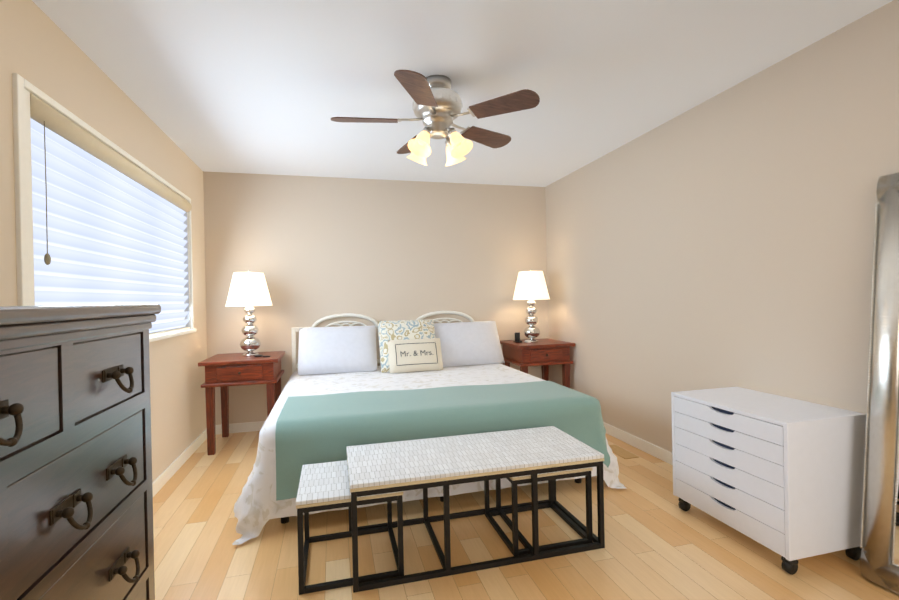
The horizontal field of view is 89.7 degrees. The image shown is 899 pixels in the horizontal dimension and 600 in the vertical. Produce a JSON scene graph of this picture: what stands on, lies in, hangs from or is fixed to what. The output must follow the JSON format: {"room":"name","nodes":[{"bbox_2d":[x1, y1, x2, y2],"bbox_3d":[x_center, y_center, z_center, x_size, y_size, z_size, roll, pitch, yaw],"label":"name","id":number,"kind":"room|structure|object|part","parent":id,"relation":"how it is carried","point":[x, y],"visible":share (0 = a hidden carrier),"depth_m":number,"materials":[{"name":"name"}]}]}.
{"room":"bedroom","nodes":[
{"label":"bedroom","id":0,"kind":"room"},
{"bbox_2d":[0,0,206,481],"bbox_3d":[-1.615,0.026,1.472,0.120,2.440,5.577,-1,0,-14],"label":"wall","id":1,"kind":"structure","parent":0,"point":[41,50],"depth_m":2.55,"materials":[{"name":"beige paint"}]},
{"bbox_2d":[12,73,195,341],"bbox_3d":[-1.922,-0.289,2.701,0.155,1.106,2.150,-1,0,-14],"label":"window","id":2,"kind":"structure","parent":1,"relation":"in","point":[22,88],"depth_m":1.75,"materials":[{"name":"white wood"}]},
{"bbox_3d":[-1.648,-0.439,1.846,0.018,0.592,0.032,-1,0,-14],"label":"blind cord","id":3,"kind":"part","parent":2,"relation":"part of","materials":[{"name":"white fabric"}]},
{"bbox_2d":[30,93,191,334],"bbox_3d":[-1.900,-0.288,2.738,0.087,1.042,2.002,-1,0,-14],"label":"blind headrail","id":4,"kind":"object","parent":2,"relation":"attached to","point":[56,122],"visible":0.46,"depth_m":2.25,"materials":[{"name":"beige wood"}]},
{"bbox_2d":[30,118,188,332],"bbox_3d":[-1.909,-0.258,2.736,0.036,0.958,1.978,-1,0,-14],"label":"window blinds","id":5,"kind":"object","parent":4,"relation":"hanging from","point":[115,237],"visible":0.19,"depth_m":2.33,"materials":[{"name":"white plastic"}]},
{"bbox_2d":[152,428,206,496],"bbox_3d":[-1.527,1.201,1.492,0.014,0.088,5.577,-1,0,-14],"label":"baseboard","id":6,"kind":"structure","parent":1,"relation":"attached to","point":[160,481],"depth_m":3.30,"materials":[{"name":"white wood"}]},
{"bbox_2d":[203,171,547,424],"bbox_3d":[-0.595,-0.005,4.677,3.699,2.440,0.120,-1,0,-14],"label":"wall","id":7,"kind":"structure","parent":0,"point":[313,249],"depth_m":4.54,"materials":[{"name":"beige paint"}]},
{"bbox_2d":[215,421,264,434],"bbox_3d":[-0.559,1.171,4.614,3.390,0.088,0.014,-1,0,-14],"label":"baseboard","id":8,"kind":"structure","parent":7,"relation":"attached to","point":[248,426],"depth_m":4.25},
{"bbox_2d":[32,0,892,186],"bbox_3d":[0.091,-1.261,1.915,3.699,0.060,5.817,-1,0,-14],"label":"ceiling","id":9,"kind":"structure","parent":0,"point":[272,87],"depth_m":2.38,"materials":[{"name":"white paint"}]},
{"bbox_2d":[331,70,539,165],"bbox_3d":[-0.097,-1.005,2.562,1.118,0.448,1.121,-1,0,-14],"label":"ceiling fan","id":10,"kind":"object","parent":9,"relation":"hanging from","point":[437,106],"visible":1,"depth_m":2.46,"materials":[{"name":"brown wood"}]},
{"bbox_3d":[-0.063,-0.849,2.547,0.376,0.135,0.376,-1,0,-14],"label":"glass","id":11,"kind":"part","parent":10,"relation":"part of","materials":[{"name":"glass"}]},
{"bbox_2d":[153,431,898,599],"bbox_3d":[0.142,1.239,1.923,3.699,0.060,5.817,-1,0,-14],"label":"floor","id":12,"kind":"structure","parent":0,"point":[660,544],"depth_m":2.17,"materials":[{"name":"brown wood"}]},
{"bbox_2d":[0,304,160,599],"bbox_3d":[-1.119,0.628,0.996,0.554,1.220,1.114,-1,0,-14],"label":"dresser","id":13,"kind":"object","parent":12,"relation":"on","point":[76,506],"visible":1,"depth_m":1.10,"materials":[{"name":"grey wood"}]},
{"bbox_2d":[198,351,285,454],"bbox_3d":[-1.768,0.866,3.942,0.595,0.752,0.620,-1,0,-14],"label":"nightstand","id":14,"kind":"object","parent":12,"relation":"on","point":[223,372],"visible":1,"depth_m":3.69,"materials":[{"name":"brown wood"}]},
{"bbox_2d":[225,270,271,355],"bbox_3d":[-1.762,0.112,3.986,0.380,0.752,0.380,-1,0,-14],"label":"lamp","id":15,"kind":"object","parent":14,"relation":"on","point":[249,289],"visible":1,"depth_m":3.89,"materials":[{"name":"white fabric"}]},
{"bbox_3d":[-1.766,-0.092,3.986,0.380,0.290,0.380,-1,0,-14],"label":"lamp shade","id":16,"kind":"part","parent":15,"relation":"part of","materials":[{"name":"white fabric"}]},
{"bbox_2d":[232,311,627,544],"bbox_3d":[-0.264,0.665,3.570,2.308,1.093,2.176,-1,0,-14],"label":"bed","id":17,"kind":"object","parent":12,"relation":"on","point":[342,390],"visible":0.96,"depth_m":2.85,"materials":[{"name":"teal fabric"}]},
{"bbox_3d":[-0.529,0.667,4.598,2.030,1.093,0.054,-1,0,-14],"label":"headboard","id":18,"kind":"part","parent":17,"relation":"part of","materials":[{"name":"white metal"}]},
{"bbox_3d":[-0.265,1.132,3.614,1.890,0.160,1.905,-1,0,-14],"label":"frame","id":19,"kind":"part","parent":17,"relation":"part of","materials":[{"name":"black metal"}]},
{"bbox_2d":[275,381,609,500],"bbox_3d":[-0.035,0.851,2.948,1.985,0.443,0.772,-1,0,-14],"label":"blanket","id":20,"kind":"object","parent":17,"relation":"on","point":[314,429],"depth_m":2.67,"materials":[{"name":"green fabric"}]},
{"bbox_2d":[296,426,604,594],"bbox_3d":[0.000,0.985,2.250,1.415,0.452,0.518,-1,0,-14],"label":"bench","id":21,"kind":"object","parent":12,"relation":"on","point":[387,472],"visible":1,"depth_m":2.13,"materials":[{"name":"white fabric"}]},
{"bbox_2d":[500,338,574,387],"bbox_3d":[0.890,0.808,4.675,0.590,0.752,0.590,-1,0,-14],"label":"nightstand","id":22,"kind":"object","parent":12,"relation":"on","point":[545,353],"visible":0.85,"depth_m":4.45,"materials":[{"name":"brown wood"}]},
{"bbox_2d":[513,332,521,342],"bbox_3d":[0.703,0.386,4.663,0.070,0.099,0.080,-1,0,-14],"label":"dock","id":23,"kind":"object","parent":22,"relation":"on","point":[517,337],"visible":1,"depth_m":4.66,"materials":[{"name":"black plastic"}]},
{"bbox_2d":[513,269,549,341],"bbox_3d":[0.847,0.056,4.681,0.380,0.752,0.380,-1,0,-14],"label":"lamp","id":24,"kind":"object","parent":22,"relation":"on","point":[531,286],"visible":1,"depth_m":4.58,"materials":[{"name":"white fabric"}]},
{"bbox_3d":[0.842,-0.148,4.680,0.380,0.290,0.380,-1,0,-14],"label":"lamp shade","id":25,"kind":"part","parent":24,"relation":"part of","materials":[{"name":"white fabric"}]},
{"bbox_2d":[609,445,638,458],"bbox_3d":[1.323,1.176,3.510,0.120,0.006,0.300,-1,0,-14],"label":"floor vent","id":26,"kind":"object","parent":12,"relation":"in","point":[621,452],"visible":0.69,"depth_m":3.48,"materials":[{"name":"brown wood"}]},
{"bbox_2d":[671,387,866,574],"bbox_3d":[1.570,0.847,2.294,0.460,0.662,0.676,-1,0,-14],"label":"drawer unit","id":27,"kind":"object","parent":12,"relation":"on","point":[782,476],"visible":0.98,"depth_m":2.02,"materials":[{"name":"white wood"}]},
{"bbox_2d":[860,172,898,594],"bbox_3d":[1.914,0.320,1.516,0.194,1.706,0.880,-1,0,-14],"label":"mirror","id":28,"kind":"object","parent":12,"relation":"on","point":[879,556],"visible":1,"depth_m":1.87,"materials":[{"name":"silver metal"}]},
{"bbox_3d":[1.904,0.319,1.514,0.131,1.467,0.640,-1,0,-14],"label":"glass","id":29,"kind":"part","parent":28,"relation":"part of","materials":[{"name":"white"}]},
{"bbox_2d":[545,0,898,451],"bbox_3d":[1.849,-0.048,2.366,0.120,2.440,5.577,-1,0,-14],"label":"wall","id":30,"kind":"structure","parent":0,"point":[724,239],"depth_m":2.66,"materials":[{"name":"beige paint"}]},
{"bbox_2d":[604,422,861,551],"bbox_3d":[1.809,1.129,2.354,0.014,0.088,5.577,-1,0,-14],"label":"baseboard","id":31,"kind":"structure","parent":30,"relation":"attached to","point":[658,452],"depth_m":3.54,"materials":[{"name":"white wood"}]}
]}

